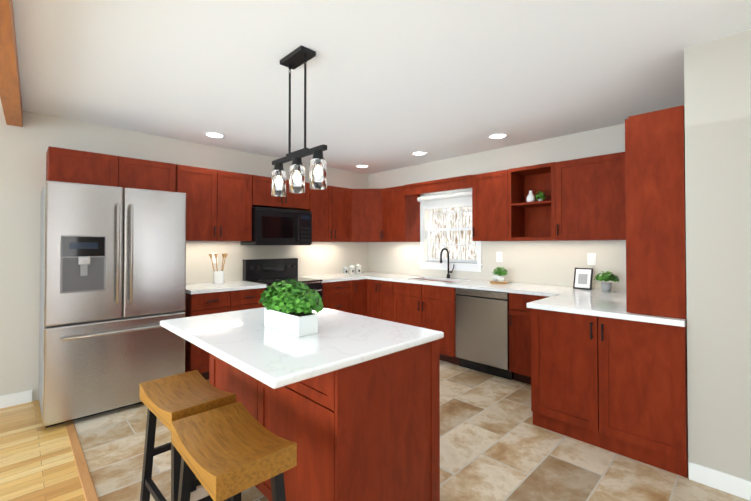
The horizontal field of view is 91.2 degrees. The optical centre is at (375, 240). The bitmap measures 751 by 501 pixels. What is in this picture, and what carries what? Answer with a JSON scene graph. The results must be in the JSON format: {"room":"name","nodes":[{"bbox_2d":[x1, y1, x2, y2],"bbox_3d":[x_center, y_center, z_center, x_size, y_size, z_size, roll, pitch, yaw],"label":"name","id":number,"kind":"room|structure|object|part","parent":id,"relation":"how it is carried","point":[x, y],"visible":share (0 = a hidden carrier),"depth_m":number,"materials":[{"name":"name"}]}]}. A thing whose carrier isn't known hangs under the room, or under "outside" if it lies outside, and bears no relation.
{"room":"kitchen","nodes":[
{"label":"kitchen","id":0,"kind":"room"},
{"bbox_2d":[0,400,85,500],"bbox_3d":[-1.424,1.354,-0.993,3.950,0.050,8.350,1,-1,-44],"label":"floor","id":1,"kind":"structure","parent":0,"point":[37,461],"depth_m":2.29,"materials":[{"name":"beige wood"}]},
{"bbox_2d":[65,420,98,500],"bbox_3d":[0.005,1.369,0.406,0.050,0.055,8.350,1,-1,-44],"label":"trim strip","id":2,"kind":"object","parent":1,"relation":"attached to","point":[88,487],"depth_m":2.24,"materials":[{"name":"brown wood"}]},
{"bbox_2d":[0,107,367,400],"bbox_3d":[-2.828,0.143,3.386,7.750,2.480,0.150,1,-1,-44],"label":"wall","id":3,"kind":"structure","parent":0,"point":[27,144],"depth_m":3.24,"materials":[{"name":"beige paint"}]},
{"bbox_2d":[0,390,31,408],"bbox_3d":[-4.238,1.314,1.875,3.640,0.100,0.013,1,-1,-44],"label":"baseboard","id":4,"kind":"structure","parent":3,"relation":"attached to","point":[18,398],"depth_m":3.07,"materials":[{"name":"white wood"}]},
{"bbox_2d":[46,146,129,187],"bbox_3d":[-2.580,-0.611,3.289,0.530,0.305,0.340,1,-1,-44],"label":"upper cabinet","id":5,"kind":"object","parent":3,"relation":"attached to","point":[62,164],"depth_m":3.16,"materials":[{"name":"brown wood"}]},
{"bbox_2d":[130,158,177,191],"bbox_3d":[-2.285,-0.608,3.578,0.531,0.305,0.340,1,-1,-44],"label":"upper cabinet","id":6,"kind":"object","parent":3,"relation":"attached to","point":[144,174],"depth_m":3.51,"materials":[{"name":"brown wood"}]},
{"bbox_2d":[211,253,217,262],"bbox_3d":[-1.854,0.203,4.228,0.072,0.120,0.008,1,-1,-44],"label":"electrical outlet plate","id":7,"kind":"object","parent":3,"relation":"attached to","point":[213,256],"depth_m":4.22,"materials":[{"name":"white plastic"}]},
{"bbox_2d":[178,164,253,240],"bbox_3d":[-1.808,-0.375,4.043,0.785,0.760,0.340,1,-1,-44],"label":"upper cabinet","id":8,"kind":"object","parent":3,"relation":"attached to","point":[219,203],"depth_m":3.92,"materials":[{"name":"brown wood"}]},
{"bbox_2d":[254,175,309,209],"bbox_3d":[-1.246,-0.575,4.595,0.778,0.345,0.340,1,-1,-44],"label":"upper cabinet","id":9,"kind":"object","parent":3,"relation":"attached to","point":[262,185],"depth_m":4.43,"materials":[{"name":"brown wood"}]},
{"bbox_2d":[240,207,311,244],"bbox_3d":[-1.204,-0.156,4.547,0.755,0.437,0.452,1,-1,-44],"label":"microwave","id":10,"kind":"object","parent":9,"relation":"attached to","point":[273,226],"visible":0.98,"depth_m":4.38,"materials":[{"name":"black metal"}]},
{"bbox_2d":[302,185,349,240],"bbox_3d":[-0.684,-0.361,5.118,0.749,0.760,0.376,1,-1,-44],"label":"upper cabinet","id":11,"kind":"object","parent":3,"relation":"attached to","point":[330,207],"depth_m":4.98,"materials":[{"name":"brown wood"}]},
{"bbox_2d":[350,189,381,240],"bbox_3d":[-0.121,-0.360,5.219,0.378,0.760,0.380,1,-1,-44],"label":"upper cabinet","id":12,"kind":"object","parent":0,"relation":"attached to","point":[365,204],"depth_m":5.25,"materials":[{"name":"brown wood"}]},
{"bbox_2d":[0,0,750,174],"bbox_3d":[0.040,-1.184,0.367,7.900,0.100,8.500,1,-1,-44],"label":"ceiling","id":13,"kind":"structure","parent":0,"point":[392,84],"depth_m":2.37,"materials":[{"name":"white paint"}]},
{"bbox_2d":[0,0,22,126],"bbox_3d":[-0.313,-1.066,0.154,0.318,0.139,8.000,1,-1,-44],"label":"ceiling beam","id":14,"kind":"structure","parent":13,"relation":"attached to","point":[10,95],"depth_m":2.12,"materials":[{"name":"brown wood"}]},
{"bbox_2d":[204,132,225,137],"bbox_3d":[-1.664,-1.088,3.806,0.210,0.008,0.210,1,-1,-44],"label":"recessed light","id":15,"kind":"object","parent":13,"relation":"in","point":[214,135],"visible":0.98,"depth_m":3.80,"materials":[{"name":"white"}]},
{"bbox_2d":[271,45,326,196],"bbox_3d":[-0.471,-0.700,2.212,0.100,0.822,0.560,1,-1,-44],"label":"pendant light","id":16,"kind":"object","parent":13,"relation":"hanging from","point":[298,57],"visible":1,"depth_m":2.17,"materials":[{"name":"black metal"}]},
{"bbox_3d":[-0.471,-0.369,2.208,0.094,0.161,0.524,1,-1,-44],"label":"pendant glass","id":17,"kind":"part","parent":16,"relation":"part of","materials":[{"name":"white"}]},
{"bbox_2d":[355,165,368,167],"bbox_3d":[-0.191,-1.069,5.318,0.210,0.008,0.210,1,-1,-44],"label":"recessed light","id":18,"kind":"object","parent":13,"relation":"in","point":[362,166],"visible":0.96,"depth_m":5.33,"materials":[{"name":"white"}]},
{"bbox_2d":[411,151,427,155],"bbox_3d":[0.544,-1.078,4.568,0.210,0.008,0.210,1,-1,-44],"label":"recessed light","id":19,"kind":"object","parent":13,"relation":"in","point":[418,153],"visible":0.98,"depth_m":4.57,"materials":[{"name":"white"}]},
{"bbox_2d":[487,133,507,139],"bbox_3d":[1.278,-1.087,3.846,0.210,0.008,0.210,1,-1,-44],"label":"recessed light","id":20,"kind":"object","parent":13,"relation":"in","point":[495,136],"visible":1,"depth_m":3.85,"materials":[{"name":"white"}]},
{"bbox_2d":[73,360,749,500],"bbox_3d":[1.416,1.388,1.788,3.900,0.050,8.350,1,-1,-44],"label":"floor","id":21,"kind":"structure","parent":0,"point":[496,444],"depth_m":2.30,"materials":[{"name":"beige tile"}]},
{"bbox_2d":[39,180,185,427],"bbox_3d":[-2.269,0.478,3.197,0.940,1.805,0.836,1,-1,-44],"label":"fridge","id":22,"kind":"object","parent":21,"relation":"on","point":[112,277],"visible":0.96,"depth_m":2.87,"materials":[{"name":"grey metal"}]},
{"bbox_2d":[139,370,235,500],"bbox_3d":[-0.914,1.038,1.771,0.504,0.650,0.275,-1,-1,44],"label":"stool","id":23,"kind":"object","parent":21,"relation":"on","point":[167,401],"visible":0.75,"depth_m":1.77,"materials":[{"name":"brown wood"}]},
{"bbox_3d":[-0.914,0.753,1.774,0.470,0.080,0.275,-1,-1,44],"label":"seat","id":24,"kind":"part","parent":23,"relation":"part of","materials":[{"name":"brown wood"}]},
{"bbox_2d":[184,289,264,379],"bbox_3d":[-1.686,0.952,3.950,0.758,0.876,0.620,1,-1,-44],"label":"base cabinet","id":25,"kind":"object","parent":21,"relation":"on","point":[197,304],"depth_m":3.58,"materials":[{"name":"brown wood"}]},
{"bbox_2d":[186,281,265,292],"bbox_3d":[-1.681,0.496,3.950,0.768,0.034,0.635,1,-1,-44],"label":"countertop","id":26,"kind":"structure","parent":25,"relation":"on","point":[229,286],"depth_m":3.81,"materials":[{"name":"white stone"}]},
{"bbox_2d":[209,253,227,283],"bbox_3d":[-1.740,0.313,4.093,0.213,0.333,0.131,1,-1,-44],"label":"utensil crock","id":27,"kind":"object","parent":26,"relation":"on","point":[218,277],"visible":1,"depth_m":4.05,"materials":[{"name":"white ceramic"}]},
{"bbox_2d":[171,401,296,500],"bbox_3d":[-0.536,1.033,1.357,0.275,0.650,0.504,1,-1,-43],"label":"stool","id":28,"kind":"object","parent":21,"relation":"on","point":[233,451],"visible":1,"depth_m":1.30,"materials":[{"name":"brown wood"}]},
{"bbox_2d":[242,258,322,306],"bbox_3d":[-1.101,0.813,4.427,0.725,1.165,0.697,1,-1,-44],"label":"range","id":29,"kind":"object","parent":21,"relation":"on","point":[268,272],"visible":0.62,"depth_m":4.50,"materials":[{"name":"black metal"}]},
{"bbox_2d":[209,338,440,500],"bbox_3d":[-0.348,0.935,2.105,0.703,0.865,1.302,1,-1,-44],"label":"kitchen island","id":30,"kind":"object","parent":21,"relation":"on","point":[348,403],"depth_m":1.60,"materials":[{"name":"brown wood"}]},
{"bbox_2d":[160,306,443,389],"bbox_3d":[-0.455,0.483,2.010,0.960,0.034,1.330,1,-1,-44],"label":"island countertop","id":31,"kind":"structure","parent":30,"relation":"on","point":[273,358],"depth_m":1.70,"materials":[{"name":"white stone"}]},
{"bbox_2d":[259,279,322,336],"bbox_3d":[-0.446,0.333,1.919,0.255,0.261,0.471,1,-1,-44],"label":"potted plant","id":32,"kind":"object","parent":31,"relation":"on","point":[299,318],"visible":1,"depth_m":1.81,"materials":[{"name":"green plant"}]},
{"bbox_2d":[321,281,353,313],"bbox_3d":[-0.681,0.964,4.934,0.570,0.876,0.620,1,-1,-44],"label":"base cabinet","id":33,"kind":"object","parent":21,"relation":"on","point":[337,295],"depth_m":4.72,"materials":[{"name":"brown wood"}]},
{"bbox_2d":[354,277,365,315],"bbox_3d":[-0.407,0.967,5.162,0.258,0.876,0.676,1,-1,-44],"label":"base cabinet","id":34,"kind":"object","parent":21,"relation":"on","point":[359,282],"depth_m":4.97,"materials":[{"name":"brown wood"}]},
{"bbox_2d":[366,277,397,322],"bbox_3d":[0.270,0.966,5.047,0.677,0.876,0.563,1,-1,-44],"label":"base cabinet","id":35,"kind":"object","parent":21,"relation":"on","point":[381,296],"depth_m":4.83,"materials":[{"name":"brown wood"}]},
{"bbox_2d":[304,273,381,280],"bbox_3d":[-0.387,0.512,5.216,1.387,0.034,0.635,1,-1,-44],"label":"countertop","id":36,"kind":"structure","parent":35,"relation":"on","point":[329,277],"depth_m":5.01,"materials":[{"name":"white stone"}]},
{"bbox_2d":[343,267,347,273],"bbox_3d":[-0.438,0.440,5.380,0.082,0.112,0.082,1,-1,-44],"label":"canister","id":37,"kind":"object","parent":36,"relation":"on","point":[345,270],"visible":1,"depth_m":5.34,"materials":[{"name":"white ceramic"}]},
{"bbox_2d":[349,265,354,273],"bbox_3d":[-0.352,0.434,5.464,0.092,0.126,0.092,1,-1,-44],"label":"canister","id":38,"kind":"object","parent":36,"relation":"on","point":[351,269],"visible":1,"depth_m":5.43,"materials":[{"name":"white ceramic"}]},
{"bbox_2d":[355,264,360,273],"bbox_3d":[-0.263,0.428,5.551,0.102,0.140,0.102,1,-1,-44],"label":"canister","id":39,"kind":"object","parent":36,"relation":"on","point":[357,268],"visible":1,"depth_m":5.51,"materials":[{"name":"white ceramic"}]},
{"bbox_2d":[398,277,485,364],"bbox_3d":[0.749,0.960,4.599,0.620,0.876,0.982,1,-1,-44],"label":"base cabinet","id":40,"kind":"object","parent":21,"relation":"on","point":[432,307],"depth_m":4.26,"materials":[{"name":"brown wood"}]},
{"bbox_2d":[378,273,572,296],"bbox_3d":[0.984,0.501,4.354,0.635,0.034,2.516,1,-1,-44],"label":"countertop","id":41,"kind":"structure","parent":40,"relation":"on","point":[451,283],"depth_m":3.99,"materials":[{"name":"white stone"}]},
{"bbox_2d":[440,248,453,277],"bbox_3d":[0.911,0.292,4.677,0.201,0.390,0.117,1,-1,-44],"label":"faucet","id":42,"kind":"object","parent":41,"relation":"on","point":[448,271],"visible":1,"depth_m":4.73,"materials":[{"name":"black metal"}]},
{"bbox_2d":[490,266,507,283],"bbox_3d":[1.386,0.386,4.119,0.190,0.189,0.205,1,-1,-44],"label":"potted plant","id":43,"kind":"object","parent":41,"relation":"on","point":[499,279],"visible":1,"depth_m":4.07,"materials":[{"name":"green plant"}]},
{"bbox_2d":[455,288,512,379],"bbox_3d":[1.296,0.957,4.019,0.598,0.868,0.602,1,-1,-44],"label":"dishwasher","id":44,"kind":"object","parent":21,"relation":"on","point":[482,330],"visible":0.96,"depth_m":3.79,"materials":[{"name":"grey metal"}]},
{"bbox_3d":[1.096,0.591,3.827,0.018,0.015,0.594,1,-1,-44],"label":"handle","id":45,"kind":"part","parent":44,"relation":"part of","materials":[{"name":"black"}]},
{"bbox_2d":[509,293,537,381],"bbox_3d":[1.702,0.948,3.626,0.620,0.876,0.510,1,-1,-44],"label":"base cabinet","id":46,"kind":"object","parent":21,"relation":"on","point":[515,299],"depth_m":3.55,"materials":[{"name":"brown wood"}]},
{"bbox_2d":[518,305,687,477],"bbox_3d":[1.917,0.939,2.901,1.328,0.876,0.944,1,-1,-44],"label":"base cabinet","id":47,"kind":"object","parent":21,"relation":"on","point":[601,369],"depth_m":2.37,"materials":[{"name":"brown wood"}]},
{"bbox_2d":[526,289,685,328],"bbox_3d":[1.921,0.483,2.880,1.358,0.034,0.901,1,-1,-44],"label":"countertop","id":48,"kind":"structure","parent":47,"relation":"on","point":[594,302],"depth_m":2.61,"materials":[{"name":"white stone"}]},
{"bbox_2d":[573,268,592,289],"bbox_3d":[2.014,0.371,3.569,0.072,0.205,0.160,1,-1,-44],"label":"framed picture","id":49,"kind":"object","parent":48,"relation":"on","point":[583,277],"visible":0.98,"depth_m":3.56,"materials":[{"name":"black"}]},
{"bbox_2d":[594,271,618,291],"bbox_3d":[2.123,0.378,3.378,0.172,0.187,0.200,1,-1,-44],"label":"potted plant","id":50,"kind":"object","parent":48,"relation":"on","point":[605,285],"visible":1,"depth_m":3.35,"materials":[{"name":"grey"}]},
{"bbox_2d":[622,105,686,320],"bbox_3d":[2.029,-0.161,2.567,0.941,1.243,0.290,1,-1,-44],"label":"wall cabinet","id":51,"kind":"object","parent":48,"relation":"on","point":[653,158],"depth_m":2.23,"materials":[{"name":"brown wood"}]},
{"bbox_2d":[368,124,625,290],"bbox_3d":[1.360,0.157,4.541,0.150,2.480,4.060,1,-1,-44],"label":"wall","id":52,"kind":"structure","parent":0,"point":[554,263],"depth_m":4.12,"materials":[{"name":"beige paint"}]},
{"bbox_2d":[382,185,421,240],"bbox_3d":[0.339,-0.360,5.209,0.376,0.760,0.461,1,-1,-44],"label":"upper cabinet","id":53,"kind":"object","parent":52,"relation":"attached to","point":[400,205],"depth_m":5.06,"materials":[{"name":"brown wood"}]},
{"bbox_2d":[417,188,482,271],"bbox_3d":[0.985,-0.147,4.855,0.222,1.075,0.980,1,-1,-44],"label":"window","id":54,"kind":"structure","parent":52,"relation":"in","point":[445,219],"depth_m":4.91,"materials":[{"name":"white fabric"}]},
{"bbox_2d":[470,168,525,240],"bbox_3d":[1.389,-0.373,4.162,0.340,0.760,0.465,1,-1,-44],"label":"upper cabinet","id":55,"kind":"object","parent":52,"relation":"attached to","point":[498,197],"depth_m":4.02,"materials":[{"name":"brown wood"}]},
{"bbox_2d":[526,191,545,201],"bbox_3d":[1.682,-0.456,3.841,0.084,0.135,0.203,1,-1,-44],"label":"vase","id":56,"kind":"object","parent":55,"relation":"on","point":[530,197],"visible":0.9,"depth_m":3.84,"materials":[{"name":"white ceramic"}]},
{"bbox_2d":[496,252,501,261],"bbox_3d":[1.456,0.194,4.327,0.008,0.120,0.072,1,-1,-44],"label":"electrical outlet plate","id":57,"kind":"object","parent":52,"relation":"attached to","point":[498,254],"depth_m":4.33,"materials":[{"name":"white plastic"}]},
{"bbox_2d":[550,152,621,240],"bbox_3d":[2.057,-0.381,3.479,0.340,0.760,0.635,1,-1,-44],"label":"upper cabinet","id":58,"kind":"object","parent":52,"relation":"attached to","point":[586,193],"depth_m":3.37,"materials":[{"name":"brown wood"}]},
{"bbox_2d":[587,253,595,264],"bbox_3d":[2.135,0.186,3.634,0.008,0.120,0.072,1,-1,-44],"label":"electrical outlet plate","id":59,"kind":"object","parent":52,"relation":"attached to","point":[591,258],"depth_m":3.63,"materials":[{"name":"white plastic"}]},
{"bbox_2d":[684,30,750,480],"bbox_3d":[3.300,0.110,0.702,0.150,2.480,4.140,1,-1,-44],"label":"wall","id":60,"kind":"structure","parent":0,"point":[717,89],"depth_m":2.03,"materials":[{"name":"beige paint"}]},
{"bbox_2d":[688,461,750,500],"bbox_3d":[3.242,1.299,0.629,0.013,0.100,4.138,1,-1,-44],"label":"baseboard","id":61,"kind":"structure","parent":60,"relation":"attached to","point":[724,482],"depth_m":2.01,"materials":[{"name":"white wood"}]}
]}

